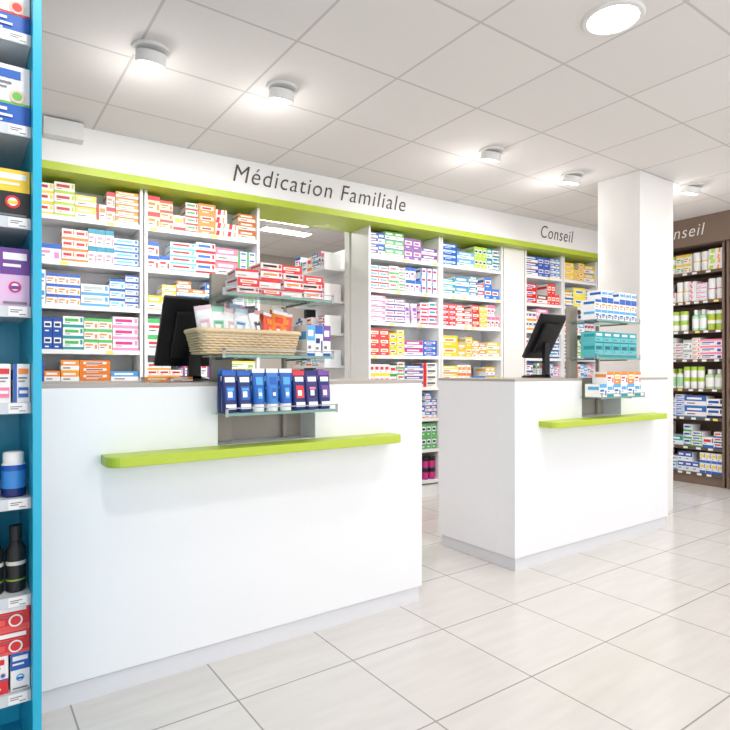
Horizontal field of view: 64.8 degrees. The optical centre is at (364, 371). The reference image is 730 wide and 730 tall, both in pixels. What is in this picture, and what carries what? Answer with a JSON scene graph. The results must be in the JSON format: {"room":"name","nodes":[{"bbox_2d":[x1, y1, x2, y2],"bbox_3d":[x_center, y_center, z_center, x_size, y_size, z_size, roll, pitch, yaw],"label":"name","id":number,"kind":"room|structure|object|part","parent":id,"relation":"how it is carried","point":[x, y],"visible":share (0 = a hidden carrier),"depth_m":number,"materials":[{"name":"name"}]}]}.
{"room":"pharmacy","nodes":[
{"label":"pharmacy","id":0,"kind":"room"},
{"bbox_2d":[260,254,315,370],"bbox_3d":[-2.215,-0.210,7.064,8.520,2.700,0.100,0,0,-35],"label":"wall","id":1,"kind":"structure","parent":0,"point":[267,363],"depth_m":7.74,"materials":[{"name":"paint"}]},
{"bbox_2d":[304,310,315,370],"bbox_3d":[-0.640,-0.360,8.067,0.450,1.000,0.074,0,0,-35],"label":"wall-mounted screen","id":2,"kind":"object","parent":1,"relation":"attached to","point":[307,313],"visible":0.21,"depth_m":7.95,"materials":[{"name":"black plastic"}]},
{"bbox_2d":[42,0,729,257],"bbox_3d":[0.447,-1.610,3.374,8.620,0.100,11.000,0,0,-35],"label":"ceiling","id":3,"kind":"structure","parent":0,"point":[405,96],"depth_m":3.19,"materials":[{"name":"tile"}]},
{"bbox_2d":[131,39,169,68],"bbox_3d":[-1.035,-1.519,2.782,0.176,0.087,0.176,0,0,-35],"label":"ceiling spotlight","id":4,"kind":"object","parent":3,"relation":"attached to","point":[150,53],"depth_m":2.73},
{"bbox_2d":[266,80,297,103],"bbox_3d":[-0.456,-1.519,3.156,0.176,0.087,0.176,0,0,-35],"label":"ceiling spotlight","id":5,"kind":"object","parent":3,"relation":"attached to","point":[281,91],"depth_m":3.11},
{"bbox_2d":[260,225,313,236],"bbox_3d":[-0.873,-1.554,6.358,0.600,0.012,0.200,0,0,-35],"label":"frame","id":6,"kind":"object","parent":3,"relation":"attached to","point":[264,226],"visible":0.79,"depth_m":6.27,"materials":[{"name":"white metal"}]},
{"bbox_2d":[260,227,311,236],"bbox_3d":[-0.873,-1.546,6.358,0.560,0.004,0.160,0,0,-35],"label":"diffuser","id":7,"kind":"object","parent":6,"relation":"attached to","point":[268,229],"visible":0.86,"depth_m":6.37,"materials":[{"name":"white plastic"}]},
{"bbox_2d":[42,119,597,263],"bbox_3d":[-0.679,-1.409,4.606,7.980,0.299,0.436,0,0,-32],"label":"fascia sign","id":8,"kind":"object","parent":3,"relation":"attached to","point":[105,162],"visible":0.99,"depth_m":4.46,"materials":[{"name":"white paint"}]},
{"bbox_2d":[43,116,83,144],"bbox_3d":[-1.870,-1.498,3.565,0.220,0.105,0.092,0,0,-32],"label":"box","id":9,"kind":"object","parent":8,"relation":"attached to","point":[58,129],"visible":1,"depth_m":3.54,"materials":[{"name":"white plastic"}]},
{"bbox_2d":[479,146,503,162],"bbox_3d":[0.890,-1.519,4.053,0.176,0.087,0.176,0,0,-35],"label":"ceiling spotlight","id":10,"kind":"object","parent":3,"relation":"attached to","point":[490,153],"depth_m":4.00,"materials":[{"name":"white metal"}]},
{"bbox_2d":[560,171,583,184],"bbox_3d":[1.637,-1.519,4.543,0.176,0.087,0.176,0,0,-35],"label":"ceiling spotlight","id":11,"kind":"object","parent":3,"relation":"attached to","point":[571,177],"depth_m":4.49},
{"bbox_2d":[581,0,645,35],"bbox_3d":[1.091,-1.554,2.531,0.264,0.012,0.264,0,0,-35],"label":"recessed light","id":12,"kind":"object","parent":3,"relation":"in","point":[612,17],"visible":1,"depth_m":2.52,"materials":[{"name":"white plastic"}]},
{"bbox_2d":[588,5,638,32],"bbox_3d":[1.091,-1.556,2.531,0.206,0.004,0.206,0,0,-35],"label":"diffuser","id":13,"kind":"object","parent":12,"relation":"attached to","point":[608,18],"depth_m":2.53,"materials":[{"name":"white plastic"}]},
{"bbox_2d":[679,182,702,194],"bbox_3d":[2.727,-1.519,4.810,0.176,0.087,0.176,0,0,-35],"label":"ceiling spotlight","id":14,"kind":"object","parent":3,"relation":"attached to","point":[693,188],"depth_m":4.76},
{"bbox_3d":[-0.806,-1.554,5.916,0.600,0.011,0.200,0,0,-35],"label":"frame","id":15,"kind":"object","parent":3,"relation":"attached to","visible":0},
{"bbox_2d":[260,219,307,226],"bbox_3d":[-0.806,-1.546,5.916,0.560,0.004,0.160,0,0,-35],"label":"diffuser","id":16,"kind":"object","parent":15,"relation":"attached to","point":[260,219],"visible":0.21,"depth_m":6.02,"materials":[{"name":"white plastic"}]},
{"bbox_2d":[42,481,729,729],"bbox_3d":[0.447,1.190,3.374,8.620,0.100,11.000,0,0,-35],"label":"floor","id":17,"kind":"structure","parent":0,"point":[631,633],"depth_m":2.30,"materials":[{"name":"tile"}]},
{"bbox_2d":[0,0,41,729],"bbox_3d":[-1.350,-0.010,1.324,1.020,2.300,0.400,0,0,-35],"label":"shelving","id":18,"kind":"object","parent":17,"relation":"on","point":[20,20],"visible":1,"depth_m":1.47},
{"bbox_2d":[42,181,142,380],"bbox_3d":[-1.964,-0.059,3.880,0.830,2.399,0.300,0,0,-32],"label":"shelving unit","id":19,"kind":"object","parent":17,"relation":"on","point":[92,244],"visible":0.44,"depth_m":3.86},
{"bbox_2d":[143,190,259,376],"bbox_3d":[-1.246,-0.059,4.324,0.840,2.399,0.300,0,0,-32],"label":"shelving unit","id":20,"kind":"object","parent":17,"relation":"on","point":[187,243],"visible":0.34,"depth_m":4.20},
{"bbox_2d":[42,379,421,712],"bbox_3d":[-0.556,0.590,2.594,1.690,1.100,0.760,0,0,-35],"label":"counter","id":21,"kind":"object","parent":17,"relation":"on","point":[169,547],"depth_m":2.23,"materials":[{"name":"white laminate"}]},
{"bbox_2d":[141,377,192,381],"bbox_3d":[-0.812,0.029,2.357,0.191,0.020,0.072,0,0,-35],"label":"boxes","id":22,"kind":"object","parent":21,"relation":"on","point":[143,379],"visible":1,"depth_m":2.32},
{"bbox_2d":[154,295,208,380],"bbox_3d":[-0.793,-0.143,2.609,0.300,0.366,0.260,0,0,-35],"label":"computer monitor","id":23,"kind":"object","parent":21,"relation":"on","point":[177,313],"visible":0.56,"depth_m":2.51,"materials":[{"name":"black plastic"}]},
{"bbox_2d":[42,379,421,387],"bbox_3d":[-0.591,0.047,2.643,1.690,0.015,0.640,0,0,-35],"label":"countertop","id":24,"kind":"structure","parent":21,"relation":"on","point":[45,384],"depth_m":2.19,"materials":[{"name":"grey laminate"}]},
{"bbox_3d":[-0.476,0.172,2.498,0.438,0.231,0.008,0,0,-35],"label":"niche panel","id":25,"kind":"part","parent":21,"relation":"part of","materials":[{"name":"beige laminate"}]},
{"bbox_2d":[209,273,337,441],"bbox_3d":[-0.394,-0.059,2.373,0.490,0.692,0.282,0,0,-35],"label":"display stand","id":26,"kind":"object","parent":21,"relation":"on","point":[217,288],"visible":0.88,"depth_m":2.36,"materials":[{"name":"grey metal"}]},
{"bbox_2d":[184,303,300,355],"bbox_3d":[-0.486,-0.173,2.312,0.446,0.209,0.204,0,0,-35],"label":"wicker basket","id":27,"kind":"object","parent":26,"relation":"on","point":[228,326],"visible":0.95,"depth_m":2.24,"materials":[{"name":"beige wicker"}]},
{"bbox_2d":[217,368,329,412],"bbox_3d":[-0.358,0.070,2.321,0.476,0.168,0.094,0,0,-35],"label":"product boxes","id":28,"kind":"object","parent":26,"relation":"in","point":[254,387],"visible":0.96,"depth_m":2.28},
{"bbox_2d":[225,262,322,303],"bbox_3d":[-0.370,-0.367,2.375,0.394,0.134,0.131,0,0,-35],"label":"medicine boxes","id":29,"kind":"object","parent":26,"relation":"on","point":[269,276],"visible":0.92,"depth_m":2.32},
{"bbox_2d":[293,325,330,355],"bbox_3d":[-0.227,-0.131,2.457,0.114,0.130,0.122,0,0,-35],"label":"cartons","id":30,"kind":"object","parent":26,"relation":"on","point":[313,337],"visible":0.82,"depth_m":2.41},
{"bbox_2d":[293,250,344,378],"bbox_3d":[-0.428,-0.010,5.571,0.280,2.300,0.600,0,0,-35],"label":"shelving","id":31,"kind":"object","parent":17,"relation":"on","point":[330,266],"visible":0.44,"depth_m":5.45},
{"bbox_2d":[351,226,440,495],"bbox_3d":[0.289,-0.059,5.274,0.790,2.399,0.300,0,0,-32],"label":"shelving unit","id":32,"kind":"object","parent":17,"relation":"on","point":[396,279],"visible":0.52,"depth_m":5.18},
{"bbox_2d":[441,237,502,377],"bbox_3d":[0.969,-0.059,5.695,0.790,2.399,0.300,0,0,-32],"label":"shelving unit","id":33,"kind":"object","parent":17,"relation":"on","point":[472,277],"visible":0.49,"depth_m":5.63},
{"bbox_2d":[503,247,523,377],"bbox_3d":[1.441,-0.059,5.987,0.290,2.398,0.300,0,0,-32],"label":"wall pier","id":34,"kind":"object","parent":17,"relation":"on","point":[513,259],"visible":0.43,"depth_m":5.86,"materials":[{"name":"white paint"}]},
{"bbox_2d":[524,250,562,376],"bbox_3d":[1.824,-0.059,6.224,0.580,2.399,0.300,0,0,-32],"label":"shelving unit","id":35,"kind":"object","parent":17,"relation":"on","point":[543,277],"visible":0.31,"depth_m":6.16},
{"bbox_2d":[438,377,667,570],"bbox_3d":[1.393,0.590,3.968,1.690,1.100,0.760,0,0,-35],"label":"counter","id":36,"kind":"object","parent":17,"relation":"on","point":[529,473],"depth_m":3.58,"materials":[{"name":"white laminate"}]},
{"bbox_2d":[521,313,565,377],"bbox_3d":[1.225,-0.178,4.032,0.270,0.436,0.260,0,0,-35],"label":"computer monitor","id":37,"kind":"object","parent":36,"relation":"on","point":[547,329],"visible":0.98,"depth_m":3.97,"materials":[{"name":"black plastic"}]},
{"bbox_2d":[438,377,667,381],"bbox_3d":[1.359,0.047,4.017,1.690,0.015,0.640,0,0,-35],"label":"countertop","id":38,"kind":"structure","parent":36,"relation":"on","point":[510,379],"depth_m":3.54,"materials":[{"name":"grey laminate"}]},
{"bbox_3d":[1.473,0.172,3.872,0.438,0.231,0.008,0,0,-35],"label":"niche panel","id":39,"kind":"part","parent":36,"relation":"part of","materials":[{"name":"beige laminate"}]},
{"bbox_2d":[566,306,644,413],"bbox_3d":[1.555,-0.071,3.747,0.490,0.718,0.282,0,0,-35],"label":"display stand","id":40,"kind":"object","parent":36,"relation":"on","point":[571,311],"visible":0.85,"depth_m":3.73,"materials":[{"name":"grey metal"}]},
{"bbox_2d":[581,290,640,396],"bbox_3d":[1.586,-0.179,3.699,0.467,0.667,0.132,0,0,-35],"label":"boxed remedies","id":41,"kind":"object","parent":40,"relation":"in","point":[602,303],"visible":0.98,"depth_m":3.62,"materials":[{"name":"multicoloured cardboard"}]},
{"bbox_2d":[563,256,596,376],"bbox_3d":[2.326,-0.059,6.535,0.580,2.399,0.300,0,0,-32],"label":"shelving unit","id":42,"kind":"object","parent":17,"relation":"on","point":[578,278],"visible":0.22,"depth_m":6.44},
{"bbox_2d":[598,170,672,511],"bbox_3d":[2.222,-0.209,4.723,0.505,2.699,0.360,0,0,-35],"label":"column","id":43,"kind":"structure","parent":17,"relation":"on","point":[635,209],"depth_m":4.58,"materials":[{"name":"white paint"}]},
{"bbox_2d":[673,241,726,488],"bbox_3d":[3.344,-0.070,6.120,0.300,2.420,1.010,0,0,-35],"label":"shelving unit","id":44,"kind":"object","parent":17,"relation":"on","point":[699,277],"visible":0.48,"depth_m":5.88,"materials":[{"name":"laminate"}]},
{"bbox_2d":[673,210,729,254],"bbox_3d":[3.637,-1.420,5.684,0.404,0.278,2.100,0,0,-35],"label":"fascia sign","id":45,"kind":"object","parent":44,"relation":"on","point":[705,232],"visible":0.59,"depth_m":5.77,"materials":[{"name":"laminate"}]},
{"bbox_2d":[727,240,729,488],"bbox_3d":[3.938,-0.070,5.279,0.300,2.420,1.010,0,0,-35],"label":"shelving unit","id":46,"kind":"object","parent":17,"relation":"on","point":[728,241],"visible":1,"depth_m":5.60,"materials":[{"name":"laminate"}]},
{"bbox_2d":[345,232,597,378],"bbox_3d":[-0.676,-0.210,4.924,8.480,2.700,0.080,0,0,-32],"label":"wall","id":47,"kind":"structure","parent":0,"point":[347,234],"depth_m":5.23,"materials":[{"name":"white paint"}]}
]}

